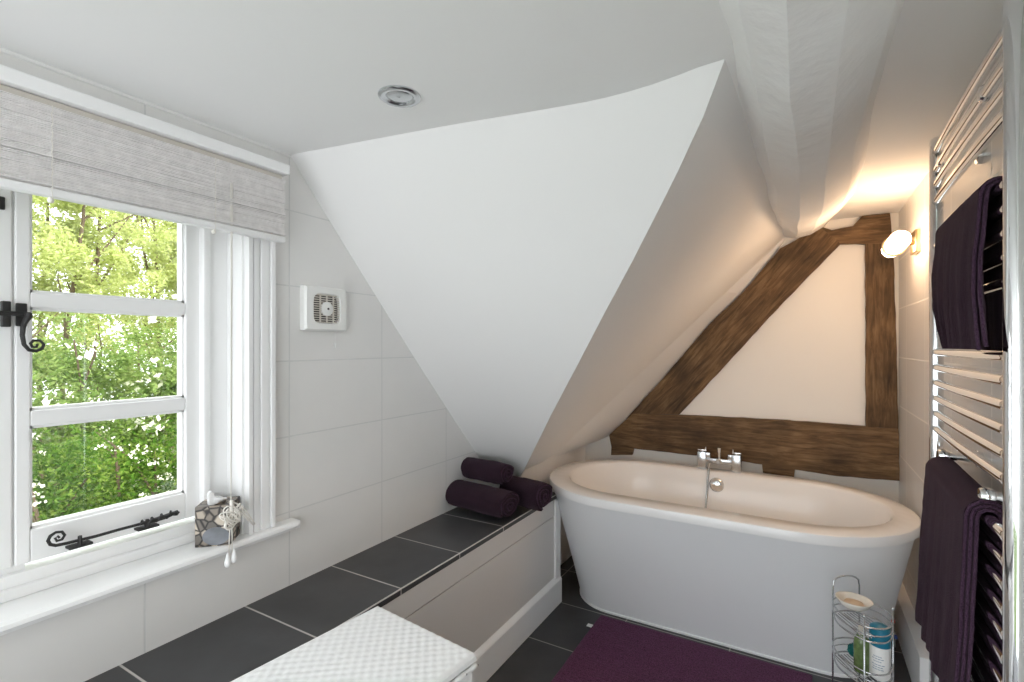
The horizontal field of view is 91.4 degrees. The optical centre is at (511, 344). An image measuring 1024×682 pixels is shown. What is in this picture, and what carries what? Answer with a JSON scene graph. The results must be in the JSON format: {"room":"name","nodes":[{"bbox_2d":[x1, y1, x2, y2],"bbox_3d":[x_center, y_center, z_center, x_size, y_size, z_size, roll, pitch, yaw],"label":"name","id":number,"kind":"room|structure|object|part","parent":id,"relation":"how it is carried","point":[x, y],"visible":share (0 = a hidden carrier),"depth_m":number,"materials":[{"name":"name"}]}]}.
{"room":"bathroom","nodes":[
{"label":"bathroom","id":0,"kind":"room"},
{"bbox_2d":[0,52,498,681],"bbox_3d":[-0.771,0.224,1.681,0.256,2.150,4.330,0,0,30],"label":"wall","id":1,"kind":"structure","parent":0,"point":[368,452],"depth_m":1.63,"materials":[{"name":"white tile"}]},
{"bbox_2d":[0,176,243,603],"bbox_3d":[-1.064,0.020,1.068,0.146,1.040,0.937,0,0,30],"label":"window","id":2,"kind":"structure","parent":1,"relation":"in","point":[35,557],"depth_m":1.25,"materials":[{"name":"white paint"}]},
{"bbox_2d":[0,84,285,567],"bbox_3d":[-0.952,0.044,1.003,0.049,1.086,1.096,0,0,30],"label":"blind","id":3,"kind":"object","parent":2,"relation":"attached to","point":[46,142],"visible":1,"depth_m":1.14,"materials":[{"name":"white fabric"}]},
{"bbox_3d":[-0.932,-0.385,1.011,0.015,0.196,0.011,0,0,30],"label":"ladder cord","id":4,"kind":"part","parent":3,"relation":"part of","materials":[{"name":"white fabric"}]},
{"bbox_3d":[-0.961,-0.490,1.007,0.030,0.017,1.085,0,0,30],"label":"head rail","id":5,"kind":"part","parent":3,"relation":"part of","materials":[{"name":"beige plastic"}]},
{"bbox_3d":[-0.949,-0.309,1.001,0.023,0.018,1.096,0,0,30],"label":"rail","id":6,"kind":"part","parent":3,"relation":"part of","materials":[{"name":"white paint"}]},
{"bbox_3d":[-0.769,-0.385,1.291,0.015,0.196,0.011,0,0,30],"label":"ladder cord","id":7,"kind":"part","parent":3,"relation":"part of","materials":[{"name":"white fabric"}]},
{"bbox_3d":[-0.752,0.568,1.322,0.015,0.038,0.015,0,0,19],"label":"cord","id":8,"kind":"part","parent":3,"relation":"part of","materials":[{"name":"white paint"}]},
{"bbox_3d":[-0.743,0.564,1.337,0.015,0.038,0.015,0,0,19],"label":"cord","id":9,"kind":"part","parent":3,"relation":"part of","materials":[{"name":"white paint"}]},
{"bbox_3d":[-0.735,0.067,1.342,0.015,0.995,0.099,0,0,30],"label":"pull cord","id":10,"kind":"part","parent":3,"relation":"part of","materials":[{"name":"white fabric"}]},
{"bbox_2d":[0,64,289,176],"bbox_3d":[-0.968,-0.515,1.012,0.081,0.030,1.115,0,0,30],"label":"blind headrail","id":11,"kind":"object","parent":1,"relation":"attached to","point":[10,77],"visible":0.72,"depth_m":1.12,"materials":[{"name":"white paint"}]},
{"bbox_2d":[0,47,290,156],"bbox_3d":[-1.096,-0.591,0.869,0.012,0.013,1.600,0,0,30],"label":"trim","id":12,"kind":"structure","parent":1,"relation":"attached to","point":[2,50],"depth_m":1.18,"materials":[{"name":"white paint"}]},
{"bbox_2d":[0,518,299,635],"bbox_3d":[-0.994,0.553,1.070,0.122,0.027,1.170,0,0,30],"label":"window sill","id":13,"kind":"structure","parent":1,"relation":"attached to","point":[30,609],"depth_m":1.15,"materials":[{"name":"white paint"}]},
{"bbox_2d":[195,491,239,547],"bbox_3d":[-0.811,0.467,1.378,0.086,0.147,0.094,0,0,-13],"label":"tissue box","id":14,"kind":"object","parent":13,"relation":"on","point":[210,530],"visible":0.95,"depth_m":1.34,"materials":[{"name":"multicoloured stone"}]},
{"bbox_2d":[244,231,275,534],"bbox_3d":[-0.991,0.021,1.025,0.028,1.041,1.093,0,0,30],"label":"trim","id":15,"kind":"structure","parent":1,"relation":"attached to","point":[259,254],"depth_m":1.45,"materials":[{"name":"white paint"}]},
{"bbox_2d":[300,285,345,346],"bbox_3d":[-0.619,-0.091,1.657,0.035,0.201,0.169,0,0,30],"label":"fan","id":16,"kind":"object","parent":1,"relation":"attached to","point":[321,308],"visible":1,"depth_m":1.64,"materials":[{"name":"white plastic"}]},
{"bbox_2d":[314,294,339,322],"bbox_3d":[-0.612,-0.119,1.653,0.005,0.092,0.102,0,0,30],"label":"grille","id":17,"kind":"object","parent":16,"relation":"attached to","point":[326,306],"depth_m":1.65,"materials":[{"name":"beige plastic"}]},
{"bbox_2d":[0,0,1003,219],"bbox_3d":[0.091,-0.663,1.150,2.200,0.140,4.280,0,0,30],"label":"ceiling","id":18,"kind":"structure","parent":0,"point":[291,77],"depth_m":1.04,"materials":[{"name":"white paint"}]},
{"bbox_2d":[378,85,420,107],"bbox_3d":[-0.268,-0.590,1.190,0.100,0.006,0.100,0,0,30],"label":"recessed light","id":19,"kind":"object","parent":18,"relation":"in","point":[393,95],"visible":1,"depth_m":1.18,"materials":[{"name":"silver metal"}]},
{"bbox_2d":[718,0,903,238],"bbox_3d":[0.393,-0.585,0.639,0.444,0.230,4.700,0,0,30],"label":"ceiling beam","id":20,"kind":"structure","parent":18,"relation":"attached to","point":[809,72],"depth_m":0.99,"materials":[{"name":"white paint"}]},
{"bbox_2d":[291,59,724,486],"bbox_3d":[0.134,0.078,1.796,1.305,1.356,1.264,0,0,30],"label":"ceiling","id":21,"kind":"structure","parent":0,"point":[497,249],"depth_m":1.54,"materials":[{"name":"white paint"}]},
{"bbox_2d":[499,446,584,564],"bbox_3d":[0.274,0.965,2.901,0.274,0.669,0.890,0,0,30],"label":"wall","id":22,"kind":"structure","parent":0,"point":[541,472],"depth_m":2.95,"materials":[{"name":"white paint"}]},
{"bbox_2d":[524,60,785,469],"bbox_3d":[0.410,0.032,2.221,1.404,1.281,2.029,0,0,30],"label":"ceiling","id":23,"kind":"structure","parent":0,"point":[715,228],"depth_m":1.96,"materials":[{"name":"white paint"}]},
{"bbox_2d":[486,555,911,681],"bbox_3d":[0.104,1.349,1.172,2.200,0.100,4.330,0,0,30],"label":"floor","id":24,"kind":"structure","parent":0,"point":[540,657],"depth_m":2.16,"materials":[{"name":"stone"}]},
{"bbox_2d":[85,492,561,681],"bbox_3d":[-0.751,1.024,1.141,0.334,0.550,3.416,0,0,30],"label":"tiled bench","id":25,"kind":"object","parent":24,"relation":"on","point":[483,584],"visible":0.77,"depth_m":1.74,"materials":[{"name":"tile"}]},
{"bbox_3d":[-0.620,0.751,1.062,0.002,0.004,3.412,0,0,30],"label":"tile trim","id":26,"kind":"part","parent":25,"relation":"part of","materials":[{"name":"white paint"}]},
{"bbox_3d":[-0.635,1.018,1.052,0.008,0.323,3.380,0,0,30],"label":"panel","id":27,"kind":"part","parent":25,"relation":"part of","materials":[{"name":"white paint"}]},
{"bbox_2d":[445,480,519,517],"bbox_3d":[-0.134,0.679,2.224,0.324,0.112,0.174,0,0,30],"label":"rolled towel","id":28,"kind":"object","parent":25,"relation":"on","point":[480,498],"visible":1,"depth_m":2.16,"materials":[{"name":"purple fabric"}]},
{"bbox_2d":[461,457,513,484],"bbox_3d":[-0.115,0.576,2.310,0.250,0.092,0.112,0,0,36],"label":"rolled towel","id":29,"kind":"object","parent":28,"relation":"on","point":[495,472],"visible":1,"depth_m":2.26,"materials":[{"name":"purple fabric"}]},
{"bbox_2d":[499,476,551,510],"bbox_3d":[0.062,0.679,2.305,0.233,0.128,0.136,0,0,41],"label":"rolled towel","id":30,"kind":"object","parent":25,"relation":"on","point":[533,494],"visible":0.93,"depth_m":2.24,"materials":[{"name":"purple fabric"}]},
{"bbox_2d":[231,606,478,681],"bbox_3d":[-0.361,0.998,1.055,0.362,0.601,0.481,0,0,37],"label":"laundry basket","id":31,"kind":"object","parent":24,"relation":"on","point":[376,645],"visible":1,"depth_m":1.12,"materials":[{"name":"white wicker"}]},
{"bbox_2d":[551,615,811,681],"bbox_3d":[0.649,1.291,1.939,0.892,0.014,0.569,0,0,30],"label":"bath mat","id":32,"kind":"object","parent":24,"relation":"on","point":[612,650],"visible":1,"depth_m":2.03,"materials":[{"name":"purple fabric"}]},
{"bbox_2d":[549,447,920,677],"bbox_3d":[0.933,0.928,2.380,1.583,0.740,0.856,0,0,30],"label":"bathtub","id":33,"kind":"object","parent":24,"relation":"on","point":[748,562],"visible":0.97,"depth_m":2.13,"materials":[{"name":"white ceramic"}]},
{"bbox_2d":[697,447,741,507],"bbox_3d":[1.042,0.827,2.572,0.222,0.537,0.378,0,0,30],"label":"mixer tap","id":34,"kind":"object","parent":33,"relation":"on","point":[716,488],"depth_m":2.66,"materials":[{"name":"silver metal"}]},
{"bbox_3d":[0.951,1.292,2.384,1.313,0.013,0.435,0,0,30],"label":"trim","id":35,"kind":"part","parent":33,"relation":"part of","materials":[{"name":"white ceramic"}]},
{"bbox_2d":[832,575,894,681],"bbox_3d":[1.128,1.036,1.608,0.164,0.519,0.202,0,0,30],"label":"shower caddy","id":36,"kind":"object","parent":24,"relation":"on","point":[834,614],"visible":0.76,"depth_m":1.59,"materials":[{"name":"silver metal"}]},
{"bbox_3d":[1.129,1.036,1.689,0.101,0.519,0.005,0,0,-5],"label":"frame","id":37,"kind":"part","parent":36,"relation":"part of","materials":[{"name":"silver metal"}]},
{"bbox_2d":[847,643,852,655],"bbox_3d":[1.137,1.014,1.661,0.042,0.043,0.042,0,0,30],"label":"bottle","id":38,"kind":"object","parent":36,"relation":"in","point":[850,645],"visible":0.4,"depth_m":1.66,"materials":[{"name":"teal plastic"}]},
{"bbox_2d":[835,591,873,611],"bbox_3d":[1.106,0.835,1.616,0.103,0.034,0.084,0,0,30],"label":"soap dish","id":39,"kind":"object","parent":36,"relation":"on","point":[841,595],"visible":0.93,"depth_m":1.62,"materials":[{"name":"beige ceramic"}]},
{"bbox_2d":[844,598,864,606],"bbox_3d":[1.106,0.837,1.618,0.058,0.016,0.042,0,0,30],"label":"soap bar","id":40,"kind":"object","parent":39,"relation":"in","point":[847,600],"visible":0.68,"depth_m":1.61,"materials":[{"name":"beige"}]},
{"bbox_2d":[853,625,868,674],"bbox_3d":[1.113,0.967,1.591,0.045,0.145,0.036,0,0,30],"label":"bottle","id":41,"kind":"object","parent":36,"relation":"in","point":[857,643],"visible":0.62,"depth_m":1.58,"materials":[{"name":"green plastic"}]},
{"bbox_2d":[832,637,893,681],"bbox_3d":[1.127,1.020,1.609,0.162,0.050,0.202,0,0,30],"label":"shelf","id":42,"kind":"object","parent":36,"relation":"attached to","point":[834,656],"depth_m":1.58,"materials":[{"name":"silver metal"}]},
{"bbox_2d":[832,597,893,643],"bbox_3d":[1.127,0.881,1.609,0.162,0.050,0.202,0,0,30],"label":"shelf","id":43,"kind":"object","parent":36,"relation":"attached to","point":[834,614],"depth_m":1.59,"materials":[{"name":"silver metal"}]},
{"bbox_2d":[869,622,890,681],"bbox_3d":[1.151,0.957,1.563,0.056,0.166,0.056,0,0,30],"label":"bottle","id":44,"kind":"object","parent":36,"relation":"in","point":[879,654],"visible":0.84,"depth_m":1.54,"materials":[{"name":"white plastic"}]},
{"bbox_2d":[872,655,884,671],"bbox_3d":[1.132,0.983,1.546,0.005,0.041,0.033,0,0,-43],"label":"print","id":45,"kind":"object","parent":44,"relation":"attached to","point":[878,661],"depth_m":1.54,"materials":[{"name":"white paper"}]},
{"bbox_2d":[894,632,897,649],"bbox_3d":[1.623,1.263,2.131,0.032,0.072,0.034,0,0,30],"label":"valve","id":46,"kind":"object","parent":24,"relation":"on","point":[895,633],"visible":0.54,"depth_m":2.13,"materials":[{"name":"silver metal"}]},
{"bbox_2d":[585,213,898,502],"bbox_3d":[1.167,0.224,3.000,2.200,2.150,0.200,0,0,30],"label":"wall","id":47,"kind":"structure","parent":0,"point":[806,362],"depth_m":2.65,"materials":[{"name":"white paint"}]},
{"bbox_2d":[626,228,839,418],"bbox_3d":[1.207,-0.079,2.857,1.119,1.081,0.048,0,0,30],"label":"brace","id":48,"kind":"object","parent":47,"relation":"attached to","point":[793,263],"visible":0.95,"depth_m":2.79,"materials":[{"name":"brown wood"}]},
{"bbox_2d":[609,413,899,480],"bbox_3d":[1.264,0.552,2.823,1.472,0.299,0.048,0,0,30],"label":"tie","id":49,"kind":"object","parent":47,"relation":"attached to","point":[783,447],"visible":0.89,"depth_m":2.70,"materials":[{"name":"brown wood"}]},
{"bbox_2d":[822,213,891,244],"bbox_3d":[1.742,-0.572,2.545,0.307,0.152,0.048,0,0,30],"label":"timber collar","id":50,"kind":"object","parent":47,"relation":"attached to","point":[869,229],"visible":0.78,"depth_m":2.50,"materials":[{"name":"brown wood"}]},
{"bbox_2d":[865,244,898,427],"bbox_3d":[1.837,-0.049,2.490,0.133,0.916,0.048,0,0,30],"label":"timber post","id":51,"kind":"object","parent":47,"relation":"attached to","point":[881,390],"visible":0.93,"depth_m":2.47,"materials":[{"name":"brown wood"}]},
{"bbox_2d":[899,105,1001,625],"bbox_3d":[0.974,0.224,0.666,0.200,2.150,4.330,0,0,30],"label":"wall","id":52,"kind":"structure","parent":0,"point":[913,269],"depth_m":1.99,"materials":[{"name":"white tile"}]},
{"bbox_2d":[881,229,920,256],"bbox_3d":[1.577,-0.415,2.024,0.124,0.099,0.295,0,0,30],"label":"wall lamp","id":53,"kind":"object","parent":52,"relation":"attached to","point":[897,243],"visible":1,"depth_m":2.00,"materials":[{"name":"white glass"}]},
{"bbox_3d":[1.528,-0.408,1.980,0.070,0.070,0.170,0,0,30],"label":"lamp shade","id":54,"kind":"part","parent":53,"relation":"part of","materials":[{"name":"white glass"}]},
{"bbox_2d":[894,583,928,681],"bbox_3d":[1.683,1.210,2.127,0.044,0.178,0.790,0,0,30],"label":"skirting board","id":55,"kind":"object","parent":52,"relation":"attached to","point":[915,653],"visible":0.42,"depth_m":1.99,"materials":[{"name":"white paint"}]},
{"bbox_2d":[929,0,1023,681],"bbox_3d":[1.062,0.194,1.127,0.112,1.583,0.733,0,0,30],"label":"towel rail","id":56,"kind":"object","parent":52,"relation":"attached to","point":[998,643],"visible":0.62,"depth_m":0.91,"materials":[{"name":"silver metal"}]},
{"bbox_3d":[1.221,0.194,1.439,0.033,1.583,0.033,0,0,30],"label":"post","id":57,"kind":"part","parent":56,"relation":"part of","materials":[{"name":"silver metal"}]},
{"bbox_2d":[915,457,1001,681],"bbox_3d":[1.037,0.526,1.171,0.101,0.448,0.471,0,0,32],"label":"towel","id":58,"kind":"object","parent":56,"relation":"hanging from","point":[952,509],"visible":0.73,"depth_m":1.08,"materials":[{"name":"purple fabric"}]},
{"bbox_2d":[931,176,1001,349],"bbox_3d":[0.968,-0.145,1.057,0.093,0.331,0.509,0,0,30],"label":"towel","id":59,"kind":"object","parent":56,"relation":"hanging from","point":[965,318],"visible":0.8,"depth_m":0.98,"materials":[{"name":"purple fabric"}]},
{"bbox_3d":[0.851,0.194,0.844,0.033,1.583,0.033,0,0,30],"label":"post","id":60,"kind":"part","parent":56,"relation":"part of","materials":[{"name":"silver metal"}]},
{"label":"outside","id":61,"kind":"structure","parent":0,"visible":0},
{"bbox_2d":[32,417,176,488],"bbox_3d":[-15.505,4.024,14.809,38.300,0.050,60.000,0,0,30],"label":"floor","id":62,"kind":"structure","parent":61,"point":[135,417],"depth_m":21.86,"materials":[{"name":"green plant"}]},
{"bbox_2d":[32,195,176,504],"bbox_3d":[-6.960,-0.308,7.400,3.458,8.625,3.090,0,0,-27],"label":"tree","id":63,"kind":"object","parent":62,"relation":"on","point":[78,235],"visible":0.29,"depth_m":7.55,"materials":[{"name":"green plant"}]},
{"bbox_2d":[32,311,176,520],"bbox_3d":[-4.785,1.712,5.038,2.588,4.583,2.423,0,0,-9],"label":"bush","id":64,"kind":"object","parent":62,"relation":"on","point":[58,368],"visible":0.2,"depth_m":5.06,"materials":[{"name":"green plant"}]},
{"bbox_3d":[-4.849,1.834,4.967,1.731,4.338,1.002,0,0,-28],"label":"stem","id":65,"kind":"part","parent":64,"relation":"part of","materials":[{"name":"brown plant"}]},
{"bbox_2d":[32,393,176,522],"bbox_3d":[-3.365,2.151,3.495,2.217,3.706,2.159,0,0,-26],"label":"shrub","id":66,"kind":"object","parent":62,"relation":"on","point":[41,491],"visible":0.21,"depth_m":3.70,"materials":[{"name":"green plant"}]},
{"bbox_3d":[-3.282,2.283,3.588,0.808,3.441,1.077,0,0,13],"label":"stem","id":67,"kind":"part","parent":66,"relation":"part of","materials":[{"name":"green plant"}]},
{"bbox_2d":[65,208,176,473],"bbox_3d":[-6.478,-0.143,9.661,3.206,8.294,3.419,0,0,7],"label":"tree","id":68,"kind":"object","parent":62,"relation":"on","point":[170,270],"visible":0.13,"depth_m":9.05,"materials":[{"name":"green plant"}]},
{"bbox_3d":[-6.410,0.100,9.858,2.209,7.808,2.857,0,0,30],"label":"stem","id":69,"kind":"part","parent":68,"relation":"part of","materials":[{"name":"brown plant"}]},
{"bbox_2d":[75,294,176,499],"bbox_3d":[-4.290,1.649,6.592,2.235,4.708,2.566,0,0,18],"label":"bush","id":70,"kind":"object","parent":62,"relation":"on","point":[169,372],"visible":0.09,"depth_m":5.95,"materials":[{"name":"green plant"}]},
{"bbox_3d":[-4.345,1.939,6.556,1.188,4.128,1.831,0,0,44],"label":"stem","id":71,"kind":"part","parent":70,"relation":"part of","materials":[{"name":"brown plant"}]},
{"bbox_2d":[96,416,176,505],"bbox_3d":[-2.589,2.204,4.440,2.124,3.598,2.204,0,0,-8],"label":"shrub","id":72,"kind":"object","parent":62,"relation":"on","point":[161,448],"visible":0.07,"depth_m":4.11,"materials":[{"name":"green plant"}]},
{"bbox_3d":[-2.681,2.336,4.380,1.177,3.334,1.071,0,0,-5],"label":"stem","id":73,"kind":"part","parent":72,"relation":"part of","materials":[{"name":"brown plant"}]}
]}

